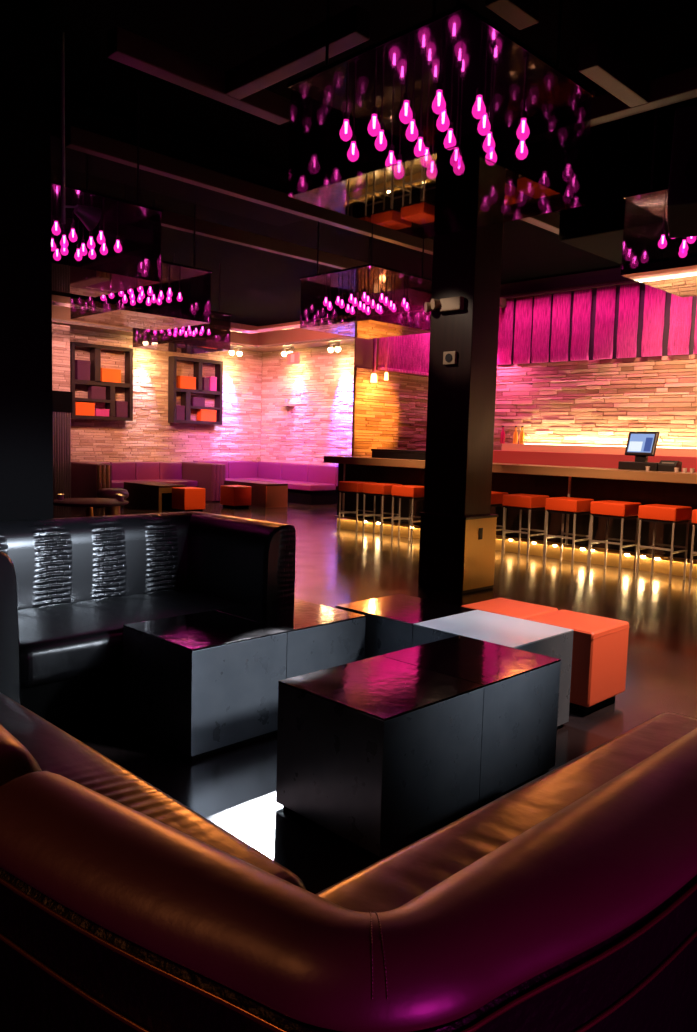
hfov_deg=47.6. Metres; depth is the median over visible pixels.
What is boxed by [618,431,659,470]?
cash register
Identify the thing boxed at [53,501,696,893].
floor
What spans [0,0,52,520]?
column
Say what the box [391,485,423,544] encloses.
bar stool
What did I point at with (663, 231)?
cord
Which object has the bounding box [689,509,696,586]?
bar stool
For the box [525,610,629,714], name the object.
ottoman
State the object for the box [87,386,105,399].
box
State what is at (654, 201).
mirror
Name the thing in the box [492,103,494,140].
socket
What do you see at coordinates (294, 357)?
wall sign
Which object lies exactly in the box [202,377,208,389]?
box
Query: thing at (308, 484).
banquette
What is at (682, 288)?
curtain
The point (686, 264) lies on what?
wall
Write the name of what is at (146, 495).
table
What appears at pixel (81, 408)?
box
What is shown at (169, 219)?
trim
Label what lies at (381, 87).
cord
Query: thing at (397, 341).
curtain
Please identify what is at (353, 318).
trim
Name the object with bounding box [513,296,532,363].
curtain
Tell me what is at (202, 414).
box
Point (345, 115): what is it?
cord
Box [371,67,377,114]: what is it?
cord
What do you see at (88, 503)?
cocktail table
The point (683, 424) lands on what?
stone wall
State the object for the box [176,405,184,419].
box
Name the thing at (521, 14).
trim
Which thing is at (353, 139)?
cord
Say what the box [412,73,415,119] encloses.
cord
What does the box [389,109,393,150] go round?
cord
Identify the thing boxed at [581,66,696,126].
trim
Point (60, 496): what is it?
candle holder
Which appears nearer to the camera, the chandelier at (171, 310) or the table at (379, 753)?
the table at (379, 753)
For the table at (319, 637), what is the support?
on the floor
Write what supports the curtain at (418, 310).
hanging from the wall at (414, 425)
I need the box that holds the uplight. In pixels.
[280,399,294,406]
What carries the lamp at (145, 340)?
attached to the stone wall at (238, 450)
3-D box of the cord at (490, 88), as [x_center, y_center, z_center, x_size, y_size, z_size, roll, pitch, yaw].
[0.687,-1.966,3.829,0.028,0.209,0.029,-4,8,-45]
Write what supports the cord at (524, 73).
attached to the chandelier at (449, 76)
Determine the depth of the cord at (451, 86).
3.80 m
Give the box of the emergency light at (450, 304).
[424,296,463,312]
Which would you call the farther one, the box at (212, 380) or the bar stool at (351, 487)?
the box at (212, 380)
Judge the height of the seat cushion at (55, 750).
0.202 m
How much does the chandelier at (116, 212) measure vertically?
1.400 m
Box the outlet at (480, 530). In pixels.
[478,528,482,539]
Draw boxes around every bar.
[324,456,696,577]
[493,443,696,471]
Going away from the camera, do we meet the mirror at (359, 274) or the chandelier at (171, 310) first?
the mirror at (359, 274)
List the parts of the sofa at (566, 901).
backrest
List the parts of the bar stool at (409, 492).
leg, seat, seat frame, leg, leg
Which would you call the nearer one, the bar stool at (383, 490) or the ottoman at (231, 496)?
the bar stool at (383, 490)
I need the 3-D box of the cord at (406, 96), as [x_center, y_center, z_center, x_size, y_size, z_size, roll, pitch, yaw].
[0.260,-1.947,3.504,0.028,0.209,0.029,-4,8,-45]
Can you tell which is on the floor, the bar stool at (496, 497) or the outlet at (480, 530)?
the bar stool at (496, 497)
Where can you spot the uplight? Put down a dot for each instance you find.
(285, 404)
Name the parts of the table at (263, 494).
panel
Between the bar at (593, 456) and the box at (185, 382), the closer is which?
the bar at (593, 456)
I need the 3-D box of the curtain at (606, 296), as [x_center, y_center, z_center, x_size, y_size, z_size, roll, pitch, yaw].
[3.740,-2.817,11.561,0.063,1.030,0.283,-4,8,-45]
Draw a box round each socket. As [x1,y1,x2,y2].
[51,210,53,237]
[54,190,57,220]
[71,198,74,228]
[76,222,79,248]
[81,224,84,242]
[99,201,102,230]
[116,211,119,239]
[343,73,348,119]
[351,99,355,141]
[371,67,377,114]
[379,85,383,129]
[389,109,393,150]
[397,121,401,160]
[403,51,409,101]
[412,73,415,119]
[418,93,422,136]
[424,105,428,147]
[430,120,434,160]
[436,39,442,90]
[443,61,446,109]
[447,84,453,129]
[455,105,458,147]
[459,115,461,155]
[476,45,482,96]
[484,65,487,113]
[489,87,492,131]
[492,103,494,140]
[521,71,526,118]
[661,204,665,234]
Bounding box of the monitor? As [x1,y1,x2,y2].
[625,431,659,455]
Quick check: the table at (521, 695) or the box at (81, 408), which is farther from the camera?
the box at (81, 408)
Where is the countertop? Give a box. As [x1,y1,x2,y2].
[324,456,696,483]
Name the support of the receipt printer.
on the bar at (644, 487)
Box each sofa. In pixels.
[0,511,295,728]
[0,692,696,1031]
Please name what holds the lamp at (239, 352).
attached to the stone wall at (238, 450)
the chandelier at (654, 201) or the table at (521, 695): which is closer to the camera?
the table at (521, 695)
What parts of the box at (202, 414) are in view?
lid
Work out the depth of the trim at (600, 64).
4.75 m
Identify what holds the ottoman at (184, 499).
on the floor
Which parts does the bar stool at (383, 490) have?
leg, seat frame, leg, seat, leg, leg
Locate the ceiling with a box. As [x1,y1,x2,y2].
[50,0,696,325]
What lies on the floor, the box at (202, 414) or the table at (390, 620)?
the table at (390, 620)
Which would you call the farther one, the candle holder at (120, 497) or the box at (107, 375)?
the box at (107, 375)
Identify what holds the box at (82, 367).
on the cubby shelf at (95, 351)
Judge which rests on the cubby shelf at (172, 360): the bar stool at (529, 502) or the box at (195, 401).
the box at (195, 401)
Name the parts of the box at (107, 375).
lid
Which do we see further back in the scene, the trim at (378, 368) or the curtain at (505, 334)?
the trim at (378, 368)
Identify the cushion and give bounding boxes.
[0,692,305,889]
[18,588,243,686]
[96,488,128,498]
[316,713,696,912]
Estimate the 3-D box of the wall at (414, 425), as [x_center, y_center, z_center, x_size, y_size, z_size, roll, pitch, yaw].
[0.755,-1.853,13.371,1.890,4.000,0.043,-4,8,-45]
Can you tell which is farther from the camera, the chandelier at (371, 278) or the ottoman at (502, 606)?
the chandelier at (371, 278)
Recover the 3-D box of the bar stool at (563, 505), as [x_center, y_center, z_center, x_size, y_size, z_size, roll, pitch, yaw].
[2.592,0.191,9.335,0.420,0.800,0.410,-4,8,-45]
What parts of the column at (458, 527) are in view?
panel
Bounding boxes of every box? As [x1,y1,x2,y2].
[75,360,90,379]
[75,402,94,415]
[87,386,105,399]
[95,409,109,416]
[101,368,120,382]
[115,401,127,416]
[176,376,195,388]
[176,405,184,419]
[191,397,204,406]
[197,409,216,420]
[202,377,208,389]
[207,377,216,390]
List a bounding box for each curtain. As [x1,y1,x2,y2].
[378,299,392,367]
[391,300,403,368]
[402,304,413,370]
[412,305,423,371]
[422,309,430,372]
[497,299,513,364]
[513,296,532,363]
[531,294,551,362]
[550,292,570,361]
[570,289,591,360]
[593,286,615,359]
[616,283,639,357]
[641,280,666,356]
[668,276,693,354]
[693,307,696,353]
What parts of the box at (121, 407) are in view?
lid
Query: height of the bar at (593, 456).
1.440 m
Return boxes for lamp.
[142,335,157,345]
[229,346,241,355]
[281,347,292,356]
[328,342,340,352]
[370,293,376,382]
[384,308,388,379]
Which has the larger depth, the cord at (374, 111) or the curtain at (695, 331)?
the curtain at (695, 331)
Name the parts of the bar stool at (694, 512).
leg, seat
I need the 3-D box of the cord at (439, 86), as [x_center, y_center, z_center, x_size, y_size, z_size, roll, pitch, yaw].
[0.394,-1.933,3.391,0.028,0.209,0.029,-4,8,-45]
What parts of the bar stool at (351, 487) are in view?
leg, seat frame, leg, seat, leg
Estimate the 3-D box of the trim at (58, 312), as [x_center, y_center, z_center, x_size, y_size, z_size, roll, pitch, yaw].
[-4.503,-4.064,16.574,7.400,0.500,0.650,-4,8,-45]
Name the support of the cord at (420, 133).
attached to the chandelier at (449, 76)
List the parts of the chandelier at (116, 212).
bulb, bulb, bulb, bulb, bulb, bulb, bulb, bulb, bulb, bulb, bulb, bulb, bulb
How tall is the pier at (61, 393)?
3.600 m
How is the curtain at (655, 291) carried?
hanging from the wall at (686, 264)
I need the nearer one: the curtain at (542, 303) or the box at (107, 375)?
the curtain at (542, 303)
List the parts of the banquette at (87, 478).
backrest, backrest, seat, backrest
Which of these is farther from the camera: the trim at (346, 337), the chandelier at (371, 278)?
the trim at (346, 337)
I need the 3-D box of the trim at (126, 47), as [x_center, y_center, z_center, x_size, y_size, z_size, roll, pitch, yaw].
[-0.909,-2.788,5.063,1.320,0.140,0.120,-4,8,-45]
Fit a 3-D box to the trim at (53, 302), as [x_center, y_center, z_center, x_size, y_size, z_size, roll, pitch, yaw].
[-4.048,-3.761,14.791,5.500,0.060,0.050,-4,8,-45]
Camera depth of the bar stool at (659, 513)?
8.42 m
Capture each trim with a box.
[52,295,275,351]
[52,301,249,333]
[52,318,257,348]
[107,26,290,124]
[140,210,505,307]
[225,5,370,99]
[249,317,354,333]
[257,336,354,347]
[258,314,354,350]
[377,367,428,375]
[485,0,539,29]
[500,270,696,298]
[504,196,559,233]
[579,40,649,106]
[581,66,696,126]
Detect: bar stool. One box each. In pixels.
[338,481,376,536]
[362,483,401,540]
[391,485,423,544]
[491,491,507,553]
[501,494,548,562]
[543,497,593,568]
[588,500,640,575]
[636,504,691,583]
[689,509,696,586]
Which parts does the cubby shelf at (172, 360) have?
panel, panel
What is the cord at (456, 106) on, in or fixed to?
attached to the chandelier at (449, 76)
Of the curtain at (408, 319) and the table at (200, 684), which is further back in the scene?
the curtain at (408, 319)
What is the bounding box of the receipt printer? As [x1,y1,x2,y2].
[658,460,681,471]
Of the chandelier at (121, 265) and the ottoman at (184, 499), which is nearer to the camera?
the chandelier at (121, 265)
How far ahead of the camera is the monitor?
9.23 m
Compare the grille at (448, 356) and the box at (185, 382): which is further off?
the box at (185, 382)
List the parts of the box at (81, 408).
lid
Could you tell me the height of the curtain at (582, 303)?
1.030 m
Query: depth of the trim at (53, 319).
16.37 m
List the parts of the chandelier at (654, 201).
bulb, bulb, bulb, bulb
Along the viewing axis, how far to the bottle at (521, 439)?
12.45 m
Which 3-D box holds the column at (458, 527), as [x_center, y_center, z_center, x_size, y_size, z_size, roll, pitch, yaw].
[1.112,-1.294,7.594,0.530,4.000,0.560,-4,8,-45]
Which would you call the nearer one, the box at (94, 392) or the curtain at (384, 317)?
the curtain at (384, 317)
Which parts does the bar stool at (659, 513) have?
leg, leg, seat frame, seat, leg, leg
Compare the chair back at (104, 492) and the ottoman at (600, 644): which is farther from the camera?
the chair back at (104, 492)
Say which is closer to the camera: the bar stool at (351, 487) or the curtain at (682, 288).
the curtain at (682, 288)
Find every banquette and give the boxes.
[71,462,225,501]
[193,461,337,504]
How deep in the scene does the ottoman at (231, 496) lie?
15.71 m
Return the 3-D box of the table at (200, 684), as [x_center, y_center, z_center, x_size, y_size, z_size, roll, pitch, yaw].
[-0.692,0.778,3.789,0.532,0.495,0.582,-4,8,-45]
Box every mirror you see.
[51,180,162,234]
[69,252,212,284]
[135,304,231,320]
[300,264,431,293]
[623,186,668,220]
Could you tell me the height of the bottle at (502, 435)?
0.285 m
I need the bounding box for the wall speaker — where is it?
[443,351,456,364]
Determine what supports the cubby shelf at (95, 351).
attached to the stone wall at (238, 450)
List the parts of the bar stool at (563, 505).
leg, leg, seat frame, seat, leg, leg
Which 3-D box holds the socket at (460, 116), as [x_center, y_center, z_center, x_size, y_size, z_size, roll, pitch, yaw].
[0.588,-2.001,4.162,0.028,0.209,0.029,-4,8,-45]
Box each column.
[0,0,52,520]
[418,154,505,593]
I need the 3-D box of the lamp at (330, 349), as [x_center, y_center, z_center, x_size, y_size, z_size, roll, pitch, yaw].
[-0.304,-3.641,17.070,0.129,0.220,0.352,-4,8,-45]
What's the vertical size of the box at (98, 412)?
0.152 m
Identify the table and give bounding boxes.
[53,498,128,516]
[123,610,286,758]
[124,481,186,511]
[216,598,365,678]
[224,480,287,507]
[276,655,483,857]
[336,594,475,658]
[380,635,560,806]
[412,610,573,727]
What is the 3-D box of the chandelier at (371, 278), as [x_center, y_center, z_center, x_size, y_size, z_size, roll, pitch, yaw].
[0.234,-2.712,8.514,1.070,1.400,1.070,-4,8,-45]
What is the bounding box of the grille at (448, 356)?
[445,353,451,361]
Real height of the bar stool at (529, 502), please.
0.800 m
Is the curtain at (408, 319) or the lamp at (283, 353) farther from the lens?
the lamp at (283, 353)
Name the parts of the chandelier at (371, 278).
bulb, bulb, bulb, bulb, bulb, bulb, bulb, bulb, bulb, bulb, bulb, glass, bulb, bulb, bulb, bulb, bulb, bulb, bulb, bulb, bulb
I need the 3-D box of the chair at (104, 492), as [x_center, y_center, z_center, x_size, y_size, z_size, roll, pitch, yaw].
[-3.914,-0.207,13.123,0.520,0.510,0.520,-4,8,-45]
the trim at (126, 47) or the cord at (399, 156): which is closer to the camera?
the cord at (399, 156)
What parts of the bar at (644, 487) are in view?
post, kick panel, post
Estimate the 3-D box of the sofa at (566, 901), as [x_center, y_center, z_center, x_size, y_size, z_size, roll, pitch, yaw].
[-0.138,0.717,2.602,2.595,0.812,2.898,-4,8,-45]
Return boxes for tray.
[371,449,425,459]
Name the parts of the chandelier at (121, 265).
bulb, bulb, bulb, bulb, bulb, bulb, bulb, bulb, bulb, bulb, bulb, glass, bulb, bulb, bulb, bulb, bulb, bulb, bulb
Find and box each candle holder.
[57,494,63,499]
[118,495,123,500]
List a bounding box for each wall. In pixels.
[70,328,261,461]
[260,344,354,489]
[351,288,430,455]
[353,368,399,456]
[493,354,696,449]
[495,257,696,446]
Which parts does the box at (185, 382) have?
lid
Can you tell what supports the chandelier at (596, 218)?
attached to the ceiling
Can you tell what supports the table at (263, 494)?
on the floor
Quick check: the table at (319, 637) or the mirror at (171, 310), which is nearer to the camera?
the table at (319, 637)
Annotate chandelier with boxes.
[51,89,162,260]
[69,183,212,330]
[134,253,231,353]
[288,0,594,178]
[300,179,431,338]
[559,120,696,263]
[623,65,696,257]
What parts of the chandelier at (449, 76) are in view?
bulb, bulb, bulb, bulb, bulb, bulb, bulb, bulb, bulb, bulb, bulb, bulb, bulb, bulb, bulb, bulb, bulb, bulb, bulb, bulb, bulb, bulb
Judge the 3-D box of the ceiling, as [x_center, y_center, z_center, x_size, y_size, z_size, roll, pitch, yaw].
[-0.983,-3.403,7.490,17.500,0.100,20.500,-4,8,-45]
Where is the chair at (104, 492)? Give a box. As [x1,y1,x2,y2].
[96,488,128,515]
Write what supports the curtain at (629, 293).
hanging from the wall at (686, 264)
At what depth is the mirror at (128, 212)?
5.92 m
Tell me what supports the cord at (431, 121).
attached to the chandelier at (449, 76)
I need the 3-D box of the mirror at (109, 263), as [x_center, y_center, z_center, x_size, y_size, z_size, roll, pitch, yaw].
[-2.188,-2.592,8.328,1.070,0.020,1.070,-4,8,-45]
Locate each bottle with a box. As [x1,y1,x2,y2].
[500,426,504,443]
[513,426,517,443]
[519,426,524,443]
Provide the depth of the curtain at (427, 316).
13.77 m
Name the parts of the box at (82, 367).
lid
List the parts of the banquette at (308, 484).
backrest, seat, backrest, backrest, seat, backrest, backrest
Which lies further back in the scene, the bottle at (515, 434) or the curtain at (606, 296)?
the bottle at (515, 434)
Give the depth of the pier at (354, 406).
12.84 m
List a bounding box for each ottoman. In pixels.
[172,487,205,511]
[220,485,251,508]
[462,598,557,619]
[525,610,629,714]
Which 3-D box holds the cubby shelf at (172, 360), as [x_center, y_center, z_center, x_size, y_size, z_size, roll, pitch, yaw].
[-3.469,-2.834,18.001,1.320,1.460,0.220,-4,8,-45]
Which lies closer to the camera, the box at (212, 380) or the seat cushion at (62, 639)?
the seat cushion at (62, 639)
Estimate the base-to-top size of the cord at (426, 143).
0.209 m
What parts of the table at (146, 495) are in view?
frame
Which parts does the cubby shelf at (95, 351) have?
panel, panel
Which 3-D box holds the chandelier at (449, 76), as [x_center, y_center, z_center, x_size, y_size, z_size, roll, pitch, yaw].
[0.462,-2.264,3.872,1.070,1.400,1.070,-4,8,-45]
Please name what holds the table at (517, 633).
on the floor
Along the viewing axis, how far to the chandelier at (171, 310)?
11.90 m
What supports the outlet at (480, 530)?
attached to the column at (458, 527)
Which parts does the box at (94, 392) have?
lid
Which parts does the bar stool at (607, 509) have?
leg, leg, seat frame, seat, leg, leg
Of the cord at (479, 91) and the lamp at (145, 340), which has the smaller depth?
the cord at (479, 91)
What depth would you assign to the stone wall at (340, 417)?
18.31 m
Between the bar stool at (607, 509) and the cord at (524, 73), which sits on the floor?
the bar stool at (607, 509)
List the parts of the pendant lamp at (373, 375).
lamp shade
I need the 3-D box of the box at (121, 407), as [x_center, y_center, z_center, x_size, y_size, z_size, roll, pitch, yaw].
[-4.822,-2.255,16.705,0.266,0.334,0.178,-4,8,-45]
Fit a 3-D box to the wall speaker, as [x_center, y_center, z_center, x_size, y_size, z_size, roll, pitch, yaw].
[0.951,-1.483,7.422,0.041,0.120,0.140,-4,8,-45]
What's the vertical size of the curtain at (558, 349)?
1.030 m
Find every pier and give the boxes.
[52,322,71,498]
[352,367,398,455]
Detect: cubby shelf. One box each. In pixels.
[70,341,132,420]
[168,356,222,424]
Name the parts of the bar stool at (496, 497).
seat, leg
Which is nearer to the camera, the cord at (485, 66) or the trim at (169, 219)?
the cord at (485, 66)
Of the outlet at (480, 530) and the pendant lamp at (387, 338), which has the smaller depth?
the outlet at (480, 530)
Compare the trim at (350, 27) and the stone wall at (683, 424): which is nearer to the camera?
the trim at (350, 27)
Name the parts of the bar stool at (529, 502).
leg, leg, seat frame, seat, leg, leg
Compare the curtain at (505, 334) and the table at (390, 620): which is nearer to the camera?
the table at (390, 620)
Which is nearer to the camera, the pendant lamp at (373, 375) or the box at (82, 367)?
the pendant lamp at (373, 375)

